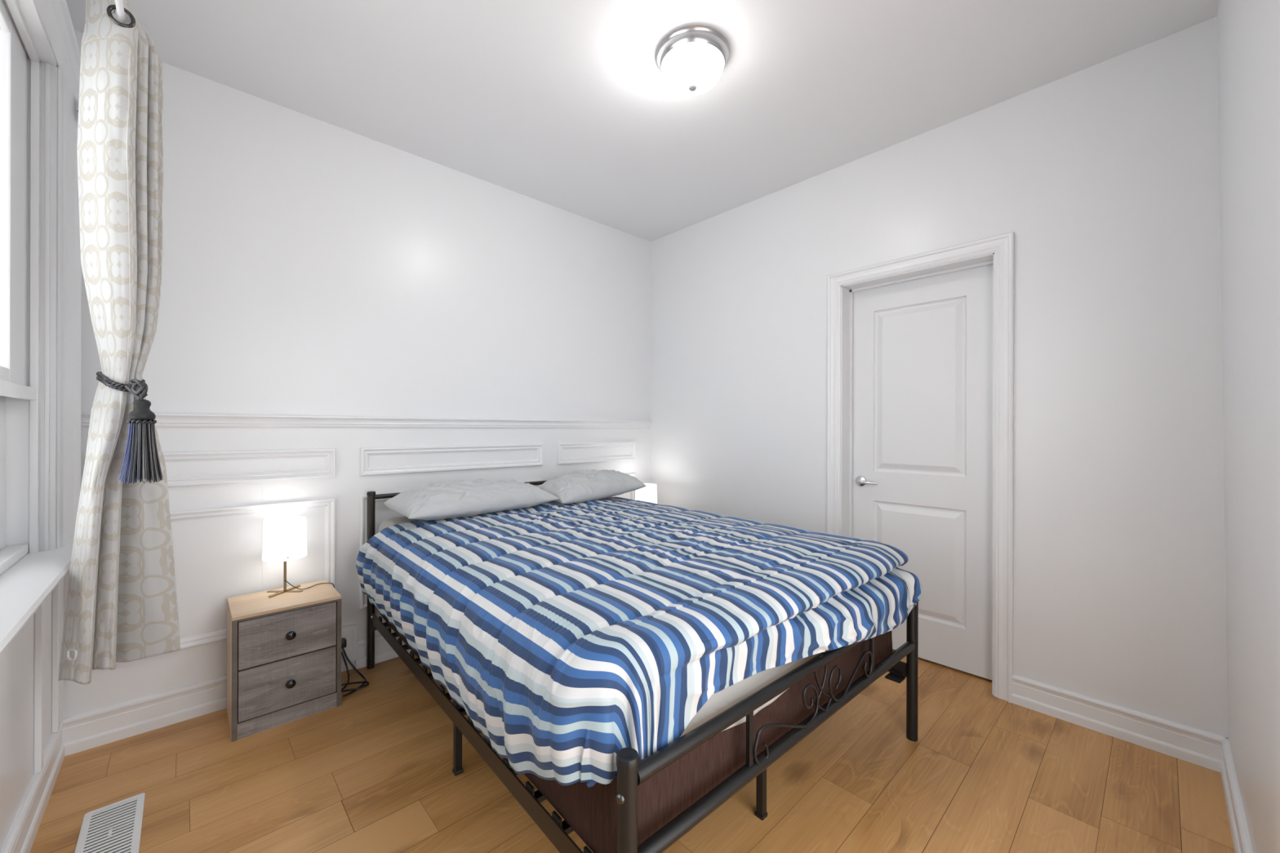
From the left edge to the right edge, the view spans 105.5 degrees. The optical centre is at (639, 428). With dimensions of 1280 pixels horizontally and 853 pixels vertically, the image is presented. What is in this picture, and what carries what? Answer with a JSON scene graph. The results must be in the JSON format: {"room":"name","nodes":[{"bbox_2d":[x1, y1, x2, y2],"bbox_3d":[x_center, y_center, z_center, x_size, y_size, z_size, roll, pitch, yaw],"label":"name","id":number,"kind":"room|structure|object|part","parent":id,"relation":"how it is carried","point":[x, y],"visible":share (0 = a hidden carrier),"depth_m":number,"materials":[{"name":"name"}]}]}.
{"room":"bedroom","nodes":[
{"label":"bedroom","id":0,"kind":"room"},
{"bbox_2d":[0,591,52,851],"bbox_3d":[-1.141,-0.124,0.621,0.130,2.810,3.167,0,0,-43],"label":"wall","id":1,"kind":"structure","parent":0,"point":[17,660],"depth_m":1.40,"materials":[{"name":"white paint"}]},
{"bbox_2d":[0,721,65,852],"bbox_3d":[-1.156,1.162,0.742,0.020,0.138,2.975,0,0,-43],"label":"baseboard","id":2,"kind":"structure","parent":1,"relation":"attached to","point":[21,836],"depth_m":1.49,"materials":[{"name":"white paint"}]},
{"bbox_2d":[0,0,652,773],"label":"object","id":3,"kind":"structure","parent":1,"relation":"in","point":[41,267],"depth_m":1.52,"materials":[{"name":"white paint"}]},
{"bbox_3d":[-1.189,-0.631,0.728,0.006,0.943,1.702,0,0,-43],"label":"pane","id":4,"kind":"part","parent":3,"relation":"part of","materials":[{"name":"clear glass"}]},
{"bbox_3d":[-1.258,0.121,0.741,0.036,0.531,1.972,0,0,-43],"label":"sash","id":5,"kind":"part","parent":3,"relation":"part of","materials":[{"name":"white paint"}]},
{"bbox_3d":[-1.227,-0.624,0.768,0.036,1.038,1.972,0,0,-43],"label":"sash","id":6,"kind":"part","parent":3,"relation":"part of","materials":[{"name":"white paint"}]},
{"bbox_3d":[-1.208,-0.103,0.787,0.020,0.037,1.972,0,0,-43],"label":"meeting rail","id":7,"kind":"part","parent":3,"relation":"part of","materials":[{"name":"white paint"}]},
{"bbox_3d":[-1.228,0.407,0.786,0.232,0.042,2.745,0,0,-43],"label":"sill","id":8,"kind":"part","parent":3,"relation":"part of","materials":[{"name":"white paint"}]},
{"bbox_3d":[-1.181,-0.468,0.811,0.070,1.773,2.636,0,0,-43],"label":"casing","id":9,"kind":"part","parent":3,"relation":"part of","materials":[{"name":"white paint"}]},
{"bbox_2d":[75,0,125,111],"bbox_3d":[-1.118,-1.143,0.902,0.165,0.080,2.590,0,0,-43],"label":"curtain rod","id":10,"kind":"object","parent":3,"relation":"attached to","point":[119,3],"visible":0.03,"depth_m":1.34,"materials":[{"name":"white metal"}]},
{"bbox_2d":[57,0,180,684],"bbox_3d":[-1.541,-0.254,1.445,0.202,1.957,0.213,0,0,-4],"label":"curtain","id":11,"kind":"object","parent":10,"relation":"hanging from","point":[121,606],"visible":0.91,"depth_m":1.39,"materials":[{"name":"white fabric"}]},
{"bbox_2d":[96,371,163,484],"bbox_3d":[-1.467,-0.006,1.415,0.226,0.319,0.106,0,0,28],"label":"tieback","id":12,"kind":"object","parent":11,"relation":"attached to","point":[142,461],"visible":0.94,"depth_m":1.36,"materials":[{"name":"black fabric"}]},
{"bbox_3d":[-1.526,-0.135,1.429,0.099,0.061,0.142,0,0,-43],"label":"cord","id":13,"kind":"part","parent":12,"relation":"part of","materials":[{"name":"grey fabric"}]},
{"bbox_2d":[62,29,650,718],"bbox_3d":[-1.031,-0.124,2.982,3.518,2.810,0.130,0,0,-43],"label":"wall","id":14,"kind":"structure","parent":0,"point":[311,266],"depth_m":2.45,"materials":[{"name":"white paint"}]},
{"bbox_2d":[115,497,335,664],"bbox_3d":[-1.818,0.638,2.146,0.820,0.582,0.019,0,0,-43],"label":"trim","id":15,"kind":"structure","parent":14,"relation":"attached to","point":[329,504],"depth_m":2.25,"materials":[{"name":"white paint"}]},
{"bbox_2d":[62,631,412,755],"bbox_3d":[-1.045,1.162,2.869,3.088,0.138,0.020,0,0,-43],"label":"baseboard","id":16,"kind":"structure","parent":14,"relation":"attached to","point":[86,731],"depth_m":1.98,"materials":[{"name":"white paint"}]},
{"bbox_2d":[162,448,335,487],"bbox_3d":[-1.816,0.171,2.146,0.820,0.145,0.019,0,0,-43],"label":"trim","id":17,"kind":"structure","parent":14,"relation":"attached to","point":[329,453],"depth_m":2.20,"materials":[{"name":"white paint"}]},
{"bbox_2d":[262,524,262,591],"bbox_3d":[-1.734,0.543,2.236,0.002,1.092,0.001,0,0,-43],"label":"seam","id":18,"kind":"structure","parent":14,"relation":"attached to","point":[262,525],"depth_m":2.24,"materials":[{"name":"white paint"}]},
{"bbox_2d":[341,623,357,664],"bbox_3d":[-1.495,1.093,2.444,0.136,0.183,0.026,0,0,-43],"label":"electrical outlet","id":19,"kind":"object","parent":14,"relation":"attached to","point":[349,633],"visible":0.56,"depth_m":2.46,"materials":[{"name":"white paint"}]},
{"bbox_2d":[341,635,347,640],"bbox_3d":[-1.483,1.056,2.439,0.034,0.034,0.002,0,0,-43],"label":"socket","id":20,"kind":"object","parent":19,"relation":"attached to","point":[345,637],"depth_m":2.44,"materials":[{"name":"white plastic"}]},
{"bbox_3d":[-1.485,1.083,2.442,0.084,0.118,0.006,0,0,-43],"label":"plate","id":21,"kind":"part","parent":19,"relation":"part of","materials":[{"name":"white plastic"}]},
{"bbox_2d":[360,480,539,608],"bbox_3d":[-1.042,0.640,2.871,1.081,0.582,0.019,0,0,-43],"label":"trim","id":22,"kind":"structure","parent":14,"relation":"attached to","point":[363,499],"depth_m":2.51,"materials":[{"name":"white paint"}]},
{"bbox_2d":[360,443,543,475],"bbox_3d":[-1.041,0.173,2.871,1.081,0.145,0.019,0,0,-43],"label":"trim","id":23,"kind":"structure","parent":14,"relation":"attached to","point":[365,470],"depth_m":2.79,"materials":[{"name":"white paint"}]},
{"bbox_2d":[557,441,635,464],"bbox_3d":[-0.298,0.175,3.567,0.715,0.145,0.019,0,0,-43],"label":"trim","id":24,"kind":"structure","parent":14,"relation":"attached to","point":[632,445],"depth_m":3.54,"materials":[{"name":"white paint"}]},
{"bbox_2d":[625,473,635,500],"bbox_3d":[-0.299,0.642,3.567,0.715,0.582,0.019,0,0,-43],"label":"trim","id":25,"kind":"structure","parent":14,"relation":"attached to","point":[632,493],"depth_m":3.79,"materials":[{"name":"white paint"}]},
{"bbox_2d":[30,648,1234,852],"bbox_3d":[0.410,1.236,1.460,3.588,0.002,4.167,0,0,-43],"label":"floor","id":26,"kind":"structure","parent":0,"point":[371,772],"depth_m":1.67,"materials":[{"name":"brown wood"}]},
{"bbox_2d":[74,793,145,852],"bbox_3d":[-1.601,1.226,1.470,0.136,0.006,0.336,0,0,-43],"label":"floor vent","id":27,"kind":"object","parent":26,"relation":"in","point":[114,828],"visible":1,"depth_m":1.49,"materials":[{"name":"white metal"}]},
{"bbox_3d":[-1.603,1.224,1.473,0.008,0.002,0.032,0,0,-43],"label":"damper lever","id":28,"kind":"part","parent":27,"relation":"part of","materials":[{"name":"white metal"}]},
{"bbox_2d":[226,579,341,742],"bbox_3d":[-1.558,0.986,2.136,0.373,0.487,0.338,0,0,-43],"label":"nightstand","id":29,"kind":"object","parent":26,"relation":"on","point":[284,650],"visible":1,"depth_m":2.03,"materials":[{"name":"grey wood"}]},
{"bbox_3d":[-1.701,0.992,2.029,0.017,0.474,0.300,0,0,-43],"label":"panel","id":30,"kind":"part","parent":29,"relation":"part of","materials":[{"name":"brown wood"}]},
{"bbox_3d":[-1.468,1.063,2.040,0.333,0.199,0.018,0,0,-43],"label":"drawer","id":31,"kind":"part","parent":29,"relation":"part of","materials":[{"name":"grey wood"}]},
{"bbox_3d":[-1.468,0.862,2.040,0.333,0.189,0.018,0,0,-43],"label":"drawer","id":32,"kind":"part","parent":29,"relation":"part of","materials":[{"name":"grey wood"}]},
{"bbox_3d":[-1.452,1.063,2.024,0.035,0.035,0.028,0,0,-43],"label":"knob","id":33,"kind":"part","parent":29,"relation":"part of","materials":[{"name":"black metal"}]},
{"bbox_3d":[-1.451,0.862,2.024,0.035,0.035,0.028,0,0,-43],"label":"knob","id":34,"kind":"part","parent":29,"relation":"part of","materials":[{"name":"black metal"}]},
{"bbox_2d":[262,516,334,597],"bbox_3d":[-1.571,0.639,2.245,0.273,0.450,0.166,0,0,-43],"label":"table lamp","id":35,"kind":"object","parent":29,"relation":"on","point":[285,538],"visible":0.92,"depth_m":2.15,"materials":[{"name":"white fabric"}]},
{"bbox_3d":[-1.610,0.500,2.209,0.165,0.172,0.165,0,0,-43],"label":"lamp shade","id":36,"kind":"part","parent":35,"relation":"part of","materials":[{"name":"white fabric"}]},
{"bbox_3d":[-1.611,0.635,2.209,0.010,0.206,0.010,0,0,-43],"label":"stem","id":37,"kind":"part","parent":35,"relation":"part of","materials":[{"name":"gold metal"}]},
{"bbox_3d":[-1.539,0.779,2.273,0.058,0.171,0.186,0,0,44],"label":"lamp cord","id":38,"kind":"part","parent":35,"relation":"part of","materials":[{"name":"brown plastic"}]},
{"bbox_2d":[341,638,368,697],"bbox_3d":[-1.400,1.063,2.345,0.134,0.330,0.251,0,0,-43],"label":"power cord","id":39,"kind":"object","parent":26,"relation":"on","point":[344,642],"visible":0.83,"depth_m":2.37,"materials":[{"name":"black plastic"}]},
{"bbox_2d":[366,480,918,852],"bbox_3d":[-0.147,0.781,2.220,1.534,0.905,2.095,0,0,-41],"label":"frame","id":40,"kind":"object","parent":26,"relation":"on","point":[632,772],"visible":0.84,"depth_m":1.32,"materials":[{"name":"black metal"}]},
{"bbox_3d":[-1.382,0.784,2.501,0.035,0.893,0.035,0,0,-41],"label":"leg","id":41,"kind":"part","parent":40,"relation":"part of","materials":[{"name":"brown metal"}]},
{"bbox_3d":[-0.652,1.106,1.742,0.024,0.240,0.024,0,0,-41],"label":"leg","id":42,"kind":"part","parent":40,"relation":"part of","materials":[{"name":"black metal"}]},
{"bbox_3d":[-0.825,0.354,2.991,1.451,0.030,0.025,0,0,-41],"label":"headboard rail","id":43,"kind":"part","parent":40,"relation":"part of","materials":[{"name":"brown metal"}]},
{"bbox_3d":[-0.693,0.968,1.741,0.032,0.056,2.052,0,0,-41],"label":"rail","id":44,"kind":"part","parent":40,"relation":"part of","materials":[{"name":"brown metal"}]},
{"bbox_3d":[-0.025,0.945,0.962,0.041,0.578,0.041,0,0,-41],"label":"leg","id":45,"kind":"part","parent":40,"relation":"part of","materials":[{"name":"black metal"}]},
{"bbox_2d":[379,613,892,852],"bbox_3d":[-0.161,0.829,2.211,1.427,0.255,1.973,0,0,-41],"label":"box spring","id":46,"kind":"object","parent":40,"relation":"in","point":[591,812],"visible":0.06,"depth_m":1.18,"materials":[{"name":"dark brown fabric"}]},
{"bbox_2d":[378,501,555,532],"bbox_3d":[-0.171,0.580,2.223,1.443,0.243,1.942,0,0,-41],"label":"mattress","id":47,"kind":"object","parent":46,"relation":"on","point":[393,521],"visible":0.02,"depth_m":2.42,"materials":[{"name":"grey fabric"}]},
{"bbox_2d":[383,479,559,520],"bbox_3d":[-0.888,0.361,2.595,0.409,0.171,0.840,0,0,43],"label":"pillow","id":48,"kind":"object","parent":47,"relation":"on","point":[452,499],"visible":1,"depth_m":2.42,"materials":[{"name":"grey fabric"}]},
{"bbox_2d":[355,497,921,787],"bbox_3d":[-0.109,0.617,2.079,1.588,0.375,1.932,0,0,-41],"label":"comforter","id":49,"kind":"object","parent":47,"relation":"on","point":[571,637],"visible":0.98,"depth_m":1.38,"materials":[{"name":"fabric"}]},
{"bbox_2d":[537,469,646,504],"bbox_3d":[-0.326,0.363,3.106,0.670,0.190,0.409,0,0,-41],"label":"pillow","id":50,"kind":"object","parent":49,"relation":"on","point":[588,485],"visible":0.93,"depth_m":2.97,"materials":[{"name":"grey fabric"}]},
{"bbox_2d":[680,653,819,737],"bbox_3d":[0.431,0.633,1.428,1.100,0.267,0.034,0,0,-41],"label":"fitted sheet","id":51,"kind":"object","parent":47,"relation":"on","point":[718,702],"visible":0.08,"depth_m":1.26,"materials":[{"name":"grey fabric"}]},
{"bbox_3d":[0.387,1.107,1.549,0.024,0.244,0.024,0,0,-41],"label":"leg","id":52,"kind":"part","parent":40,"relation":"part of","materials":[{"name":"black metal"}]},
{"bbox_3d":[0.531,0.697,1.451,1.445,0.035,0.035,0,0,-41],"label":"foot rail","id":53,"kind":"part","parent":40,"relation":"part of","materials":[{"name":"black metal"}]},
{"bbox_3d":[0.530,0.864,1.451,1.445,0.045,0.035,0,0,-41],"label":"foot rail","id":54,"kind":"part","parent":40,"relation":"part of","materials":[{"name":"black metal"}]},
{"bbox_3d":[0.397,0.971,2.701,0.032,0.056,2.052,0,0,-41],"label":"rail","id":55,"kind":"part","parent":40,"relation":"part of","materials":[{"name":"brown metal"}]},
{"bbox_3d":[1.086,0.943,1.941,0.041,0.588,0.041,0,0,-41],"label":"leg","id":56,"kind":"part","parent":40,"relation":"part of","materials":[{"name":"black metal"}]},
{"bbox_3d":[0.006,0.990,3.586,0.373,0.487,0.338,0,0,-43],"label":"nightstand","id":57,"kind":"object","parent":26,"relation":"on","visible":0},
{"bbox_2d":[635,483,657,503],"bbox_3d":[0.046,0.583,3.604,0.165,0.328,0.165,0,0,-23],"label":"table lamp","id":58,"kind":"object","parent":57,"relation":"on","point":[648,493],"visible":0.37,"depth_m":3.54,"materials":[{"name":"white fabric"}]},
{"bbox_2d":[66,0,1218,241],"bbox_3d":[0.380,-1.555,1.479,3.518,0.100,4.247,0,0,-43],"label":"ceiling","id":59,"kind":"structure","parent":0,"point":[568,105],"depth_m":2.06,"materials":[{"name":"white paint"}]},
{"bbox_2d":[656,25,729,95],"bbox_3d":[0.212,-1.434,1.960,0.294,0.143,0.294,0,0,-43],"label":"ceiling light","id":60,"kind":"object","parent":59,"relation":"attached to","point":[691,60],"visible":1,"depth_m":1.88,"materials":[{"name":"white glass"}]},
{"bbox_3d":[0.212,-1.418,1.960,0.247,0.088,0.247,0,0,-43],"label":"lamp shade","id":61,"kind":"part","parent":60,"relation":"part of","materials":[{"name":"white glass"}]},
{"bbox_2d":[649,16,1227,737],"bbox_3d":[1.231,-0.118,2.835,0.185,2.810,3.175,0,0,-43],"label":"wall","id":62,"kind":"structure","parent":0,"point":[1104,175],"depth_m":2.08,"materials":[{"name":"white paint"}]},
{"bbox_2d":[826,231,1013,702],"bbox_3d":[1.446,0.176,2.569,0.184,2.124,0.868,0,0,-43],"label":"door frame","id":63,"kind":"structure","parent":62,"relation":"attached to","point":[1002,245],"depth_m":2.30,"materials":[{"name":"white paint"}]},
{"bbox_2d":[852,264,993,679],"bbox_3d":[1.475,0.209,2.596,0.099,2.030,0.708,0,0,-43],"label":"door","id":64,"kind":"structure","parent":62,"relation":"in","point":[922,482],"depth_m":2.55,"materials":[{"name":"white paint"}]},
{"bbox_3d":[1.278,0.306,2.817,0.014,0.062,0.062,0,0,-43],"label":"handle","id":65,"kind":"part","parent":64,"relation":"part of","materials":[{"name":"silver metal"}]},
{"bbox_3d":[1.289,0.307,2.761,0.054,0.020,0.119,0,0,-43],"label":"lever","id":66,"kind":"part","parent":64,"relation":"part of","materials":[{"name":"silver metal"}]},
{"bbox_2d":[1012,674,1226,772],"bbox_3d":[1.089,1.175,2.834,0.020,0.124,2.987,0,0,-43],"label":"baseboard","id":67,"kind":"structure","parent":62,"relation":"attached to","point":[1203,748],"depth_m":1.94,"materials":[{"name":"white paint"}]},
{"bbox_2d":[1217,0,1278,852],"bbox_3d":[1.026,-0.133,0.659,3.088,2.740,0.162,0,0,-43],"label":"wall","id":68,"kind":"structure","parent":0,"point":[1247,30],"depth_m":1.22,"materials":[{"name":"white paint"}]},
{"bbox_2d":[1220,737,1253,852],"bbox_3d":[1.661,1.176,1.338,1.228,0.124,0.020,0,0,-43],"label":"baseboard","id":69,"kind":"structure","parent":68,"relation":"attached to","point":[1242,843],"depth_m":1.50,"materials":[{"name":"white paint"}]},
{"bbox_2d":[1275,0,1279,852],"bbox_3d":[1.194,0.157,0.820,0.055,2.160,0.142,0,0,-43],"label":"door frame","id":70,"kind":"structure","parent":68,"relation":"attached to","point":[1277,815],"depth_m":0.88,"materials":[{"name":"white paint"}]}
]}

